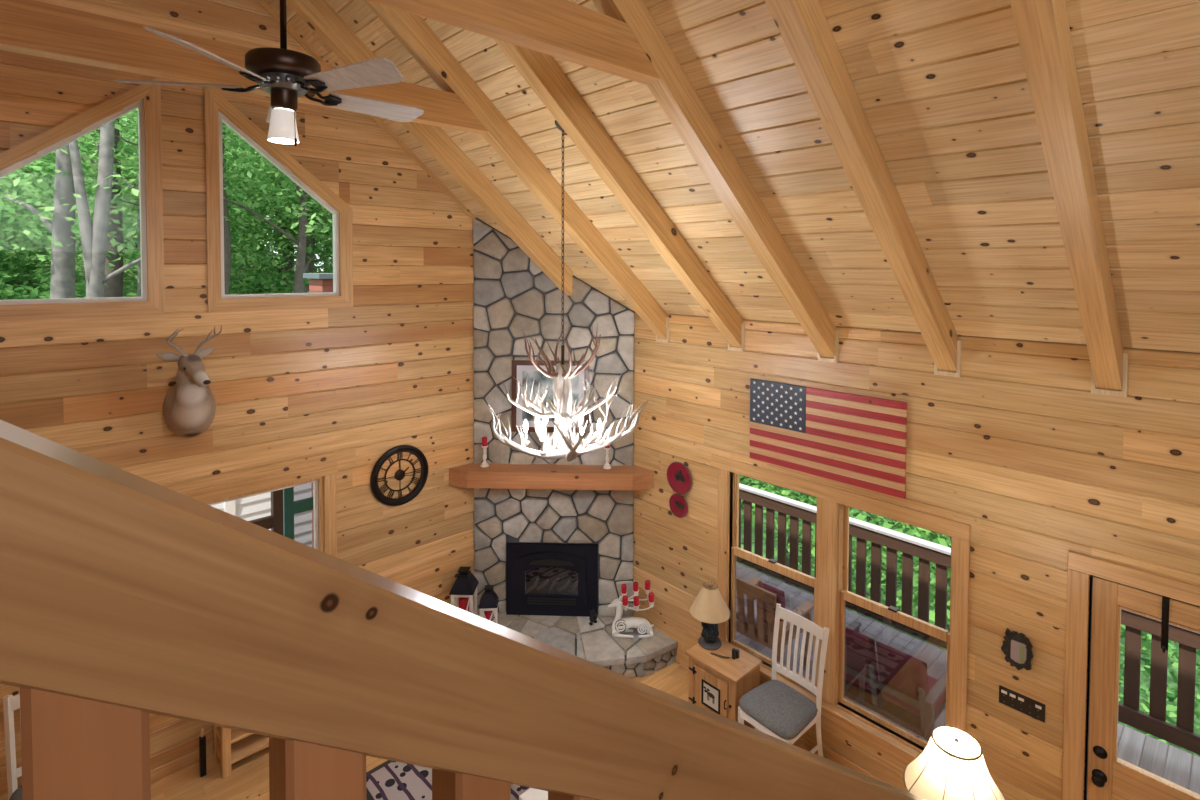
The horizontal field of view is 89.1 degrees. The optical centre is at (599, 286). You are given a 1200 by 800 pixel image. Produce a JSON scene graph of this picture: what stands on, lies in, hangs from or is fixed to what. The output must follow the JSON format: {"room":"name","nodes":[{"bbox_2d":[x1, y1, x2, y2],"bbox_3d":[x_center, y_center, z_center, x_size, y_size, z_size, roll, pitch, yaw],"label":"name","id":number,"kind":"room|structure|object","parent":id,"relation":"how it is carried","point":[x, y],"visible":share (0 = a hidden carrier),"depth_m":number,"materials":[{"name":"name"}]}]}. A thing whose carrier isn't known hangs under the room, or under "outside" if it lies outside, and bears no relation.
{"room":"cabin living room","nodes":[
{"label":"cabin living room","id":0,"kind":"room"},
{"bbox_2d":[0,0,474,799],"bbox_3d":[-3.217,0.462,4.733,7.490,6.581,0.050,-1,2,-43],"label":"wall","id":1,"kind":"structure","parent":0,"point":[292,389],"depth_m":5.12,"materials":[{"name":"brown wood"}]},
{"bbox_2d":[0,77,164,320],"bbox_3d":[-3.734,-0.677,4.223,1.140,1.795,0.104,-1,2,-43],"label":"window","id":2,"kind":"structure","parent":1,"relation":"in","point":[151,301],"depth_m":4.45,"materials":[{"name":"brown wood"}]},
{"bbox_2d":[150,742,213,781],"bbox_3d":[-3.881,3.724,4.174,5.640,0.090,0.018,-1,2,-43],"label":"baseboard","id":3,"kind":"structure","parent":1,"relation":"attached to","point":[187,759],"depth_m":4.73,"materials":[{"name":"brown wood"}]},
{"bbox_2d":[156,325,221,437],"bbox_3d":[-3.043,0.724,4.505,0.408,0.886,0.677,-1,2,-43],"label":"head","id":4,"kind":"object","parent":1,"relation":"attached to","point":[189,407],"visible":1,"depth_m":4.42},
{"bbox_2d":[180,461,336,557],"bbox_3d":[-3.003,2.344,5.004,1.625,1.505,0.112,-1,2,-43],"label":"window","id":5,"kind":"structure","parent":1,"relation":"in","point":[325,511],"depth_m":5.37,"materials":[{"name":"brown wood"}]},
{"bbox_2d":[204,87,352,312],"bbox_3d":[-2.697,-0.707,5.186,1.130,1.805,0.104,-1,2,-43],"label":"window","id":6,"kind":"structure","parent":1,"relation":"in","point":[215,104],"depth_m":5.01,"materials":[{"name":"brown wood"}]},
{"bbox_2d":[257,0,475,219],"bbox_3d":[-3.621,-1.223,4.256,6.310,3.186,0.020,-1,2,-43],"label":"trim","id":7,"kind":"structure","parent":1,"relation":"attached to","point":[263,3],"depth_m":5.77,"materials":[{"name":"brown wood"}]},
{"bbox_2d":[370,445,428,505],"bbox_3d":[-1.930,1.828,5.896,0.584,0.584,0.040,-1,2,-43],"label":"wall clock","id":8,"kind":"object","parent":1,"relation":"attached to","point":[379,495],"visible":1,"depth_m":5.89,"materials":[{"name":"black metal"}]},
{"bbox_2d":[303,273,332,547],"bbox_3d":[-3.475,1.939,8.099,0.660,4.230,0.620,-1,2,-43],"label":"brick pier","id":9,"kind":"object","parent":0,"point":[318,282],"visible":0.08,"depth_m":7.75,"materials":[{"name":"brick"}]},
{"bbox_2d":[151,662,836,799],"bbox_3d":[-0.140,3.882,1.509,7.490,0.050,9.020,-1,2,-43],"label":"floor","id":10,"kind":"structure","parent":0,"point":[248,779],"depth_m":4.67,"materials":[{"name":"brown wood"}]},
{"bbox_2d":[3,694,22,799],"bbox_3d":[-3.558,3.235,3.983,0.497,1.090,0.566,-1,2,-43],"label":"dining chair","id":11,"kind":"object","parent":10,"relation":"on","point":[11,703],"visible":0.16,"depth_m":3.97,"materials":[{"name":"white paint"}]},
{"bbox_2d":[199,728,206,776],"bbox_3d":[-3.051,3.571,4.680,0.040,0.370,0.040,-1,2,-43],"label":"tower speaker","id":12,"kind":"object","parent":10,"relation":"on","point":[202,739],"visible":1,"depth_m":4.67,"materials":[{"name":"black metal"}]},
{"bbox_2d":[213,726,268,778],"bbox_3d":[-2.664,3.416,5.042,0.865,0.660,0.310,-1,2,-43],"label":"bookcase","id":13,"kind":"object","parent":10,"relation":"on","point":[231,746],"visible":0.2,"depth_m":4.77,"materials":[{"name":"brown wood"}]},
{"bbox_2d":[366,760,529,799],"bbox_3d":[-0.346,3.763,4.476,2.010,0.014,2.310,-1,2,-43],"label":"area rug","id":14,"kind":"object","parent":10,"relation":"on","point":[390,780],"visible":0.02,"depth_m":4.60,"materials":[{"name":"fabric"}]},
{"bbox_2d":[519,788,547,799],"bbox_3d":[-0.021,3.552,3.945,0.690,0.442,0.760,-1,2,-43],"label":"coffee table","id":15,"kind":"object","parent":14,"relation":"on","point":[530,794],"visible":0.08,"depth_m":3.98,"materials":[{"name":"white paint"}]},
{"bbox_2d":[0,420,925,799],"bbox_3d":[0.246,1.656,1.153,3.560,4.424,0.100,-1,2,-43],"label":"stair railing","id":16,"kind":"object","parent":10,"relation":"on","point":[125,597],"visible":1,"depth_m":0.57,"materials":[{"name":"brown wood"}]},
{"bbox_2d":[473,218,633,616],"bbox_3d":[-0.490,1.485,6.426,1.227,4.453,1.231,-1,2,-43],"label":"chimney","id":17,"kind":"object","parent":10,"relation":"on","point":[512,295],"visible":0.7,"depth_m":6.41,"materials":[{"name":"stone"}]},
{"bbox_2d":[511,360,588,432],"bbox_3d":[-0.517,1.143,6.351,0.810,0.740,0.063,0,2,2],"label":"framed picture","id":18,"kind":"object","parent":17,"relation":"attached to","point":[520,368],"visible":0.6,"depth_m":6.35,"materials":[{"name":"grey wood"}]},
{"bbox_2d":[522,371,578,421],"bbox_3d":[-0.516,1.143,6.354,0.590,0.520,0.024,0,2,2],"label":"print","id":19,"kind":"object","parent":18,"relation":"attached to","point":[536,376],"depth_m":6.36},
{"bbox_2d":[449,462,653,490],"bbox_3d":[-0.505,1.965,6.316,2.107,0.170,0.304,0,2,2],"label":"mantel shelf","id":20,"kind":"object","parent":17,"relation":"attached to","point":[553,476],"visible":1,"depth_m":6.18,"materials":[{"name":"brown wood"}]},
{"bbox_2d":[480,445,488,466],"bbox_3d":[-1.204,1.769,6.361,0.089,0.215,0.089,-1,2,-43],"label":"candlestick","id":21,"kind":"object","parent":20,"relation":"on","point":[484,463],"visible":1,"depth_m":6.34,"materials":[{"name":"white paint"}]},
{"bbox_2d":[603,447,610,468],"bbox_3d":[0.075,1.774,6.314,0.089,0.215,0.089,-1,2,-43],"label":"candlestick","id":22,"kind":"object","parent":20,"relation":"on","point":[607,465],"visible":0.95,"depth_m":6.30,"materials":[{"name":"white paint"}]},
{"bbox_2d":[506,543,597,616],"bbox_3d":[-0.509,3.108,6.449,0.970,0.763,0.053,0,2,2],"label":"fireplace insert","id":23,"kind":"object","parent":17,"relation":"in","point":[545,579],"visible":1,"depth_m":6.44,"materials":[{"name":"metal"}]},
{"bbox_2d":[477,612,677,677],"bbox_3d":[-0.512,3.611,6.121,2.568,0.220,0.803,0,2,2],"label":"hearth","id":24,"kind":"object","parent":10,"relation":"on","point":[633,657],"visible":0.3,"depth_m":6.03,"materials":[{"name":"stone"}]},
{"bbox_2d":[449,567,478,614],"bbox_3d":[-1.377,3.180,6.182,0.241,0.633,0.241,0,2,2],"label":"lantern","id":25,"kind":"object","parent":24,"relation":"on","point":[466,583],"visible":0.56,"depth_m":6.10,"materials":[{"name":"white paint"}]},
{"bbox_2d":[459,597,468,611],"bbox_3d":[-1.378,3.308,6.186,0.102,0.326,0.102,-1,2,-43],"label":"pillar candle","id":26,"kind":"object","parent":25,"relation":"in","point":[463,601],"visible":0.38,"depth_m":6.14,"materials":[{"name":"red wax"}]},
{"bbox_2d":[479,585,498,622],"bbox_3d":[-1.142,3.289,6.254,0.185,0.413,0.185,0,2,-5],"label":"lantern","id":27,"kind":"object","parent":24,"relation":"on","point":[489,598],"visible":0.73,"depth_m":6.19,"materials":[{"name":"white paint"}]},
{"bbox_2d":[589,608,596,624],"bbox_3d":[-0.071,3.428,6.324,0.086,0.137,0.113,0,2,3],"label":"bear figurine","id":28,"kind":"object","parent":24,"relation":"on","point":[593,616],"visible":1,"depth_m":6.32,"materials":[{"name":"black plastic"}]},
{"bbox_2d":[608,589,654,637],"bbox_3d":[0.310,3.293,6.117,0.461,0.420,0.259,0,2,-7],"label":"candelabra","id":29,"kind":"object","parent":24,"relation":"on","point":[620,625],"visible":0.88,"depth_m":6.08,"materials":[{"name":"white ceramic"}]},
{"bbox_2d":[685,637,761,727],"bbox_3d":[1.061,3.470,5.269,0.399,0.560,0.530,-1,2,-43],"label":"end table","id":30,"kind":"object","parent":10,"relation":"on","point":[716,684],"visible":0.75,"depth_m":5.16,"materials":[{"name":"brown wood"}]},
{"bbox_2d":[690,582,729,649],"bbox_3d":[0.980,2.921,5.429,0.355,0.528,0.355,-1,2,-43],"label":"table lamp","id":31,"kind":"object","parent":30,"relation":"on","point":[709,607],"visible":1,"depth_m":5.36,"materials":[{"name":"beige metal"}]},
{"bbox_2d":[701,679,719,714],"bbox_3d":[0.935,3.464,5.144,0.012,0.210,0.190,-1,2,-43],"label":"picture frame","id":32,"kind":"object","parent":30,"relation":"attached to","point":[710,691],"depth_m":5.15,"materials":[{"name":"black metal"}]},
{"bbox_2d":[738,603,828,756],"bbox_3d":[1.442,3.225,4.812,0.566,1.090,0.497,-1,2,-39],"label":"dining chair","id":33,"kind":"object","parent":10,"relation":"on","point":[776,709],"visible":0.9,"depth_m":4.79,"materials":[{"name":"wood"}]},
{"bbox_2d":[903,726,1005,799],"bbox_3d":[1.781,3.038,3.070,0.474,1.557,0.474,-1,2,-43],"label":"floor lamp","id":34,"kind":"object","parent":10,"relation":"on","point":[951,766],"visible":0.99,"depth_m":2.99,"materials":[{"name":"white fabric"}]},
{"bbox_2d":[265,0,1199,352],"bbox_3d":[1.255,-1.204,2.644,3.758,3.148,9.020,-1,2,-43],"label":"ceiling","id":35,"kind":"structure","parent":0,"point":[941,87],"depth_m":3.29,"materials":[{"name":"brown wood"}]},
{"bbox_2d":[113,0,423,145],"bbox_3d":[-1.411,-1.677,2.805,1.282,2.081,1.315,-1,2,-43],"label":"ceiling fan","id":36,"kind":"object","parent":35,"relation":"hanging from","point":[287,75],"visible":1,"depth_m":2.71,"materials":[{"name":"wood"}]},
{"bbox_2d":[286,0,572,295],"bbox_3d":[-1.509,-1.355,5.232,3.243,2.959,0.118,-1,2,-43],"label":"rafter","id":37,"kind":"object","parent":35,"relation":"attached to","point":[318,15],"visible":0.89,"depth_m":5.41,"materials":[{"name":"brown wood"}]},
{"bbox_2d":[364,0,669,342],"bbox_3d":[-0.734,-1.116,4.772,3.743,3.407,0.162,-1,2,-43],"label":"rafter","id":38,"kind":"object","parent":35,"relation":"attached to","point":[410,29],"visible":1,"depth_m":4.82,"materials":[{"name":"brown wood"}]},
{"bbox_2d":[0,0,488,133],"bbox_3d":[-2.106,-1.254,3.492,3.351,0.230,0.118,-1,2,-43],"label":"tie beam","id":39,"kind":"structure","parent":38,"relation":"attached to","point":[29,27],"depth_m":3.18,"materials":[{"name":"brown wood"}]},
{"bbox_2d":[487,120,646,461],"bbox_3d":[-0.258,0.021,4.449,1.087,2.459,1.013,1,2,28],"label":"antler chandelier","id":40,"kind":"object","parent":35,"relation":"hanging from","point":[564,445],"visible":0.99,"depth_m":4.42,"materials":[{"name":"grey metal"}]},
{"bbox_2d":[523,419,529,445],"bbox_3d":[-0.543,1.069,4.454,0.058,0.200,0.058,-1,2,-43],"label":"socket","id":41,"kind":"object","parent":40,"relation":"attached to","point":[525,426],"depth_m":4.44,"materials":[{"name":"white"}]},
{"bbox_2d":[539,428,546,455],"bbox_3d":[-0.397,1.076,4.227,0.058,0.200,0.058,-1,2,-43],"label":"socket","id":42,"kind":"object","parent":40,"relation":"attached to","point":[543,452],"depth_m":4.22,"materials":[{"name":"white"}]},
{"bbox_2d":[543,418,548,435],"bbox_3d":[-0.421,1.062,4.694,0.058,0.200,0.058,-1,2,-43],"label":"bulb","id":43,"kind":"object","parent":40,"relation":"attached to","point":[544,419],"depth_m":4.68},
{"bbox_2d":[577,416,582,435],"bbox_3d":[-0.151,1.062,4.708,0.058,0.200,0.058,-1,2,-43],"label":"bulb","id":44,"kind":"object","parent":40,"relation":"attached to","point":[580,418],"depth_m":4.70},
{"bbox_2d":[578,427,585,454],"bbox_3d":[-0.127,1.076,4.241,0.058,0.200,0.058,-1,2,-43],"label":"socket","id":45,"kind":"object","parent":40,"relation":"attached to","point":[581,451],"depth_m":4.23,"materials":[{"name":"white"}]},
{"bbox_2d":[595,418,601,444],"bbox_3d":[-0.004,1.069,4.482,0.058,0.200,0.058,-1,2,-43],"label":"bulb","id":46,"kind":"object","parent":40,"relation":"attached to","point":[599,442],"depth_m":4.47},
{"bbox_2d":[493,38,744,351],"bbox_3d":[-0.142,-1.095,4.135,3.743,3.407,0.162,-1,2,-43],"label":"rafter","id":47,"kind":"object","parent":35,"relation":"attached to","point":[539,70],"visible":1,"depth_m":4.38,"materials":[{"name":"brown wood"}]},
{"bbox_2d":[592,0,838,362],"bbox_3d":[0.443,-1.075,3.505,3.743,3.407,0.162,-1,2,-43],"label":"rafter","id":48,"kind":"object","parent":35,"relation":"attached to","point":[675,94],"visible":1,"depth_m":3.77,"materials":[{"name":"brown wood"}]},
{"bbox_2d":[369,0,661,84],"bbox_3d":[-0.929,-1.213,2.225,3.351,0.230,0.118,-1,2,-43],"label":"tie beam","id":49,"kind":"structure","parent":48,"relation":"attached to","point":[567,30],"depth_m":2.83,"materials":[{"name":"brown wood"}]},
{"bbox_2d":[765,0,960,377],"bbox_3d":[1.028,-1.055,2.875,3.743,3.407,0.162,-1,2,-43],"label":"rafter","id":50,"kind":"object","parent":35,"relation":"attached to","point":[804,29],"visible":1,"depth_m":3.17,"materials":[{"name":"brown wood"}]},
{"bbox_2d":[1010,0,1127,396],"bbox_3d":[1.614,-1.035,2.245,3.743,3.407,0.162,-1,2,-43],"label":"rafter","id":51,"kind":"object","parent":35,"relation":"attached to","point":[1042,26],"visible":1,"depth_m":2.64,"materials":[{"name":"brown wood"}]},
{"bbox_2d":[633,311,1199,799],"bbox_3d":[2.627,2.066,4.023,0.050,3.450,9.020,-1,2,-43],"label":"wall","id":52,"kind":"structure","parent":0,"point":[1019,449],"depth_m":4.03,"materials":[{"name":"brown wood"}]},
{"bbox_2d":[669,493,687,517],"bbox_3d":[0.773,2.139,5.956,0.039,0.232,0.232,-1,2,-43],"label":"decorative plate","id":53,"kind":"object","parent":52,"relation":"attached to","point":[678,505],"visible":1,"depth_m":5.96,"materials":[{"name":"red ceramic"}]},
{"bbox_2d":[667,462,691,493],"bbox_3d":[0.777,1.864,5.944,0.040,0.313,0.313,-1,2,-43],"label":"decorative plate","id":54,"kind":"object","parent":52,"relation":"attached to","point":[679,479],"visible":1,"depth_m":5.95,"materials":[{"name":"red ceramic"}]},
{"bbox_2d":[727,471,816,693],"bbox_3d":[1.506,2.491,5.290,0.124,1.640,0.880,-1,2,-43],"label":"window","id":55,"kind":"structure","parent":52,"relation":"in","point":[771,564],"depth_m":5.54,"materials":[{"name":"brown wood"}]},
{"bbox_2d":[680,658,890,784],"bbox_3d":[1.814,3.726,4.892,0.018,0.075,3.020,-1,2,-43],"label":"baseboard","id":56,"kind":"structure","parent":52,"relation":"attached to","point":[805,738],"depth_m":4.84,"materials":[{"name":"brown wood"}]},
{"bbox_2d":[750,378,906,498],"bbox_3d":[1.764,1.168,4.865,0.035,0.699,1.300,-1,2,-43],"label":"flag","id":57,"kind":"object","parent":52,"relation":"attached to","point":[852,439],"visible":1,"depth_m":4.79,"materials":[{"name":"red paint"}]},
{"bbox_2d":[711,454,970,762],"bbox_3d":[1.760,2.513,4.898,0.105,1.860,2.160,-1,2,-43],"label":"trim","id":58,"kind":"structure","parent":52,"relation":"attached to","point":[828,497],"depth_m":4.79,"materials":[{"name":"brown wood"}]},
{"bbox_2d":[835,503,951,751],"bbox_3d":[2.194,2.514,4.550,0.124,1.640,0.840,-1,2,-43],"label":"window","id":59,"kind":"structure","parent":52,"relation":"in","point":[843,595],"depth_m":4.72,"materials":[{"name":"brown wood"}]},
{"bbox_2d":[1001,628,1032,669],"bbox_3d":[2.677,2.333,3.909,0.035,0.248,0.174,-1,2,-43],"label":"wall mirror","id":60,"kind":"object","parent":52,"relation":"attached to","point":[1017,648],"visible":1,"depth_m":3.90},
{"bbox_2d":[999,685,1045,722],"bbox_3d":[2.704,2.677,3.910,0.013,0.115,0.250,-1,2,-43],"label":"switch plate","id":61,"kind":"object","parent":52,"relation":"attached to","point":[1028,706],"visible":1,"depth_m":3.90,"materials":[{"name":"black plastic"}]},
{"bbox_2d":[1062,551,1199,799],"bbox_3d":[3.264,2.717,3.353,0.191,2.190,1.140,-1,2,-43],"label":"door","id":62,"kind":"structure","parent":52,"relation":"in","point":[1115,587],"depth_m":3.61,"materials":[{"name":"brown wood"}]},
{"bbox_2d":[1161,596,1169,652],"bbox_3d":[3.156,1.888,3.403,0.072,0.304,0.030,-1,2,-43],"label":"hanger","id":63,"kind":"object","parent":62,"relation":"hanging from","point":[1165,600],"visible":0.98,"depth_m":3.40,"materials":[{"name":"black metal"}]},
{"bbox_2d":[736,563,1199,794],"bbox_3d":[2.605,3.804,5.820,2.120,0.030,10.000,-1,2,-43],"label":"floor","id":64,"kind":"structure","parent":0,"point":[1180,767],"depth_m":6.08,"materials":[{"name":"wood"}]},
{"bbox_2d":[736,577,813,666],"bbox_3d":[1.673,3.322,6.120,0.660,0.910,0.720,-1,2,-43],"label":"armchair","id":65,"kind":"object","parent":64,"relation":"on","point":[755,621],"visible":0.73,"depth_m":5.89,"materials":[{"name":"brown wood"}]},
{"bbox_2d":[758,581,784,622],"bbox_3d":[1.654,3.074,5.869,0.151,0.398,0.280,-1,2,-43],"label":"pillow","id":66,"kind":"object","parent":65,"relation":"on","point":[780,595],"depth_m":5.79,"materials":[{"name":"fabric"}]},
{"bbox_2d":[844,620,946,740],"bbox_3d":[2.464,3.355,5.210,0.700,0.902,0.910,-1,2,-43],"label":"loveseat","id":67,"kind":"object","parent":64,"relation":"on","point":[895,684],"visible":0.8,"depth_m":4.94,"materials":[{"name":"fabric"}]},
{"bbox_2d":[845,627,879,694],"bbox_3d":[2.171,3.165,5.205,0.224,0.524,0.390,-1,2,-43],"label":"cushion","id":68,"kind":"object","parent":67,"relation":"on","point":[861,672],"depth_m":5.10,"materials":[{"name":"fabric"}]},
{"bbox_2d":[876,652,880,692],"bbox_3d":[2.393,3.395,5.419,0.500,0.120,0.390,-1,2,-43],"label":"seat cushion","id":69,"kind":"object","parent":67,"relation":"on","point":[878,690],"depth_m":5.25,"materials":[{"name":"fabric"}]},
{"bbox_2d":[876,641,928,716],"bbox_3d":[2.443,3.175,4.912,0.224,0.524,0.390,-1,2,-43],"label":"cushion","id":70,"kind":"object","parent":67,"relation":"on","point":[903,686],"depth_m":4.86,"materials":[{"name":"fabric"}]},
{"bbox_2d":[881,675,945,711],"bbox_3d":[2.666,3.404,5.126,0.500,0.120,0.390,-1,2,-43],"label":"seat cushion","id":71,"kind":"object","parent":67,"relation":"on","point":[940,704],"depth_m":5.04,"materials":[{"name":"fabric"}]},
{"bbox_2d":[737,483,1199,754],"bbox_3d":[3.291,3.212,6.439,0.110,1.120,10.000,-1,2,-43],"label":"deck railing","id":72,"kind":"object","parent":64,"relation":"on","point":[1182,735],"visible":0.31,"depth_m":6.37,"materials":[{"name":"wood"}]},
{"label":"outside","id":73,"kind":"structure","parent":0,"visible":0},
{"bbox_2d":[0,168,281,298],"bbox_3d":[-26.399,-1.230,12.227,38.000,16.024,42.100,-1,2,-43],"label":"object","id":74,"kind":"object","parent":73,"point":[134,277],"depth_m":15.83,"materials":[{"name":"green plant"}]},
{"bbox_2d":[0,138,135,232],"bbox_3d":[-12.753,-2.326,10.858,6.577,5.964,6.080,0,2,-10],"label":"tree","id":75,"kind":"object","parent":74,"relation":"on","point":[31,170],"visible":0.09,"depth_m":12.43,"materials":[{"name":"green plant"}]},
{"bbox_2d":[0,155,135,270],"bbox_3d":[-15.186,-2.734,16.096,7.171,6.352,7.428,-1,2,-43],"label":"tree","id":76,"kind":"object","parent":74,"relation":"on","point":[46,202],"visible":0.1,"depth_m":14.69,"materials":[{"name":"green plant"}]},
{"bbox_2d":[3,115,133,298],"bbox_3d":[-9.057,-2.223,9.559,4.338,9.003,5.348,0,2,-6],"label":"tree","id":77,"kind":"object","parent":74,"relation":"on","point":[62,284],"visible":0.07,"depth_m":9.05,"materials":[{"name":"grey plant"}]},
{"bbox_2d":[0,112,137,233],"bbox_3d":[-19.158,-6.797,21.506,10.874,11.568,13.050,0,2,-11],"label":"tree","id":78,"kind":"object","parent":74,"relation":"on","point":[95,135],"visible":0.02,"depth_m":18.09,"materials":[{"name":"green plant"}]},
{"bbox_2d":[69,116,140,297],"bbox_3d":[-7.832,-1.638,10.303,5.454,9.507,5.148,-1,2,-43],"label":"tree","id":79,"kind":"object","parent":74,"relation":"on","point":[94,236],"visible":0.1,"depth_m":8.83,"materials":[{"name":"grey plant"}]},
{"bbox_2d":[0,133,244,281],"bbox_3d":[-12.019,-2.942,14.085,7.048,6.362,5.354,-1,2,-43],"label":"tree","id":80,"kind":"object","parent":74,"relation":"on","point":[36,241],"visible":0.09,"depth_m":13.87,"materials":[{"name":"green plant"}]},
{"bbox_2d":[79,110,226,296],"bbox_3d":[-9.853,-3.688,12.261,6.628,9.517,4.826,0,2,9],"label":"tree","id":81,"kind":"object","parent":74,"relation":"on","point":[113,287],"visible":0.04,"depth_m":10.46,"materials":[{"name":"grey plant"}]},
{"bbox_2d":[55,111,250,296],"bbox_3d":[-8.179,-3.100,12.307,4.428,9.015,6.358,-1,2,-31],"label":"tree","id":82,"kind":"object","parent":74,"relation":"on","point":[135,119],"visible":0.03,"depth_m":10.41,"materials":[{"name":"green plant"}]},
{"bbox_2d":[0,213,310,299],"bbox_3d":[-10.913,0.413,15.667,14.556,5.522,11.983,-1,2,-43],"label":"underbrush","id":83,"kind":"object","parent":74,"relation":"on","point":[7,271],"visible":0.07,"depth_m":13.58,"materials":[{"name":"green plant"}]},
{"bbox_2d":[45,113,275,224],"bbox_3d":[-13.662,-6.245,23.229,11.067,9.850,12.442,0,2,-3],"label":"tree","id":84,"kind":"object","parent":74,"relation":"on","point":[127,113],"visible":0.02,"depth_m":19.38,"materials":[{"name":"green plant"}]},
{"bbox_2d":[0,114,332,294],"bbox_3d":[-7.055,-1.845,11.134,6.978,6.228,6.184,-1,2,-43],"label":"tree","id":85,"kind":"object","parent":74,"relation":"on","point":[131,233],"visible":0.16,"depth_m":10.32,"materials":[{"name":"green plant"}]},
{"bbox_2d":[86,137,276,250],"bbox_3d":[-12.905,-3.890,19.589,6.378,7.374,6.637,-1,2,-43],"label":"tree","id":86,"kind":"object","parent":74,"relation":"on","point":[129,137],"visible":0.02,"depth_m":18.60,"materials":[{"name":"green plant"}]},
{"bbox_2d":[54,108,332,243],"bbox_3d":[-9.265,-2.671,14.984,6.836,6.438,5.701,-1,2,-35],"label":"tree","id":87,"kind":"object","parent":74,"relation":"on","point":[126,127],"visible":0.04,"depth_m":14.45,"materials":[{"name":"green plant"}]},
{"bbox_2d":[80,110,332,292],"bbox_3d":[-6.011,-1.851,11.379,5.827,7.347,6.628,-1,2,-38],"label":"tree","id":88,"kind":"object","parent":74,"relation":"on","point":[300,268],"visible":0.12,"depth_m":11.53,"materials":[{"name":"green plant"}]},
{"bbox_2d":[128,128,332,294],"bbox_3d":[-7.985,-2.475,15.303,6.448,6.202,6.035,-1,2,-43],"label":"tree","id":89,"kind":"object","parent":74,"relation":"on","point":[239,259],"visible":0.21,"depth_m":14.22,"materials":[{"name":"green plant"}]},
{"bbox_2d":[210,483,311,546],"bbox_3d":[-6.029,2.587,7.589,6.200,2.950,1.600,-1,2,-43],"label":"garden shed","id":90,"kind":"object","parent":74,"relation":"on","point":[257,506],"visible":0.04,"depth_m":8.21,"materials":[{"name":"white"}]},
{"bbox_2d":[226,127,325,292],"bbox_3d":[-6.606,-3.934,14.352,4.465,9.022,5.994,-1,2,-43],"label":"tree","id":91,"kind":"object","parent":74,"relation":"on","point":[309,240],"visible":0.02,"depth_m":14.61,"materials":[{"name":"green plant"}]},
{"bbox_2d":[227,148,324,290],"bbox_3d":[-9.448,-2.547,17.592,5.974,6.082,6.996,0,2,-16],"label":"tree","id":92,"kind":"object","parent":74,"relation":"on","point":[233,148],"visible":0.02,"depth_m":17.60,"materials":[{"name":"green plant"}]},
{"bbox_2d":[227,135,331,225],"bbox_3d":[-5.527,-1.740,14.761,6.862,6.338,4.908,1,2,19],"label":"tree","id":93,"kind":"object","parent":74,"relation":"on","point":[236,135],"visible":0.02,"depth_m":14.12,"materials":[{"name":"green plant"}]},
{"bbox_2d":[229,183,332,276],"bbox_3d":[-10.712,-2.587,19.442,6.461,6.429,7.340,-1,2,-43],"label":"tree","id":94,"kind":"object","parent":74,"relation":"on","point":[232,220],"visible":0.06,"depth_m":18.63,"materials":[{"name":"green plant"}]},
{"bbox_2d":[231,153,332,272],"bbox_3d":[-5.893,-0.728,16.463,6.797,5.946,6.446,-1,2,-43],"label":"tree","id":95,"kind":"object","parent":74,"relation":"on","point":[276,231],"visible":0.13,"depth_m":14.99,"materials":[{"name":"green plant"}]},
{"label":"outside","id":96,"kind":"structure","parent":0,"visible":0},
{"bbox_2d":[677,478,1199,756],"bbox_3d":[9.017,-2.075,24.702,33.100,17.585,56.000,-1,2,-43],"label":"ground","id":97,"kind":"structure","parent":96,"point":[1143,679],"depth_m":12.01,"materials":[{"name":"plant"}]},
{"bbox_2d":[739,475,791,543],"bbox_3d":[2.099,4.595,12.430,3.286,4.934,4.139,-1,2,-43],"label":"tree","id":98,"kind":"object","parent":97,"relation":"on","point":[744,482],"visible":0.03,"depth_m":11.13,"materials":[{"name":"green plant"}]},
{"bbox_2d":[739,478,885,585],"bbox_3d":[4.173,4.878,12.306,3.631,4.383,4.030,-1,2,-27],"label":"tree","id":99,"kind":"object","parent":97,"relation":"on","point":[775,486],"visible":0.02,"depth_m":11.51,"materials":[{"name":"green plant"}]},
{"bbox_2d":[782,487,871,589],"bbox_3d":[5.665,4.606,13.063,4.102,4.893,4.093,-1,2,-43],"label":"tree","id":100,"kind":"object","parent":97,"relation":"on","point":[868,517],"visible":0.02,"depth_m":13.11,"materials":[{"name":"green plant"}]},
{"bbox_2d":[741,477,950,627],"bbox_3d":[3.874,4.827,9.950,3.957,4.612,4.390,-1,2,-43],"label":"tree","id":101,"kind":"object","parent":97,"relation":"on","point":[784,493],"visible":0.09,"depth_m":9.29,"materials":[{"name":"green plant"}]},
{"bbox_2d":[850,510,950,630],"bbox_3d":[6.077,4.585,10.101,3.352,5.097,4.025,-1,2,-43],"label":"tree","id":102,"kind":"object","parent":97,"relation":"on","point":[866,514],"visible":0.02,"depth_m":10.20,"materials":[{"name":"green plant"}]},
{"bbox_2d":[852,516,1124,650],"bbox_3d":[5.618,4.861,8.164,4.136,4.641,3.525,-1,2,-43],"label":"tree","id":103,"kind":"object","parent":97,"relation":"on","point":[943,540],"visible":0.02,"depth_m":7.76,"materials":[{"name":"green plant"}]},
{"bbox_2d":[1118,630,1199,755],"bbox_3d":[7.440,4.974,7.630,4.102,4.462,3.440,-1,2,-43],"label":"tree","id":104,"kind":"object","parent":97,"relation":"on","point":[1146,637],"visible":0.05,"depth_m":7.10,"materials":[{"name":"green plant"}]},
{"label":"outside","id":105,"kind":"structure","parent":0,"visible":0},
{"bbox_3d":[-4.255,3.806,5.931,4.700,0.120,2.900,-1,2,-43],"label":"floor","id":106,"kind":"structure","parent":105,"visible":0},
{"bbox_2d":[249,489,283,535],"bbox_3d":[-4.225,2.457,5.021,2.955,2.630,0.090,-1,2,-43],"label":"porch post","id":107,"kind":"object","parent":106,"relation":"on","point":[274,522],"visible":0.07,"depth_m":5.94,"materials":[{"name":"wood"}]},
{"bbox_2d":[283,487,313,547],"bbox_3d":[-2.917,2.570,6.405,0.750,2.330,0.090,-1,2,-43],"label":"door","id":108,"kind":"structure","parent":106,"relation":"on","point":[291,507],"depth_m":6.16,"materials":[{"name":"paint"}]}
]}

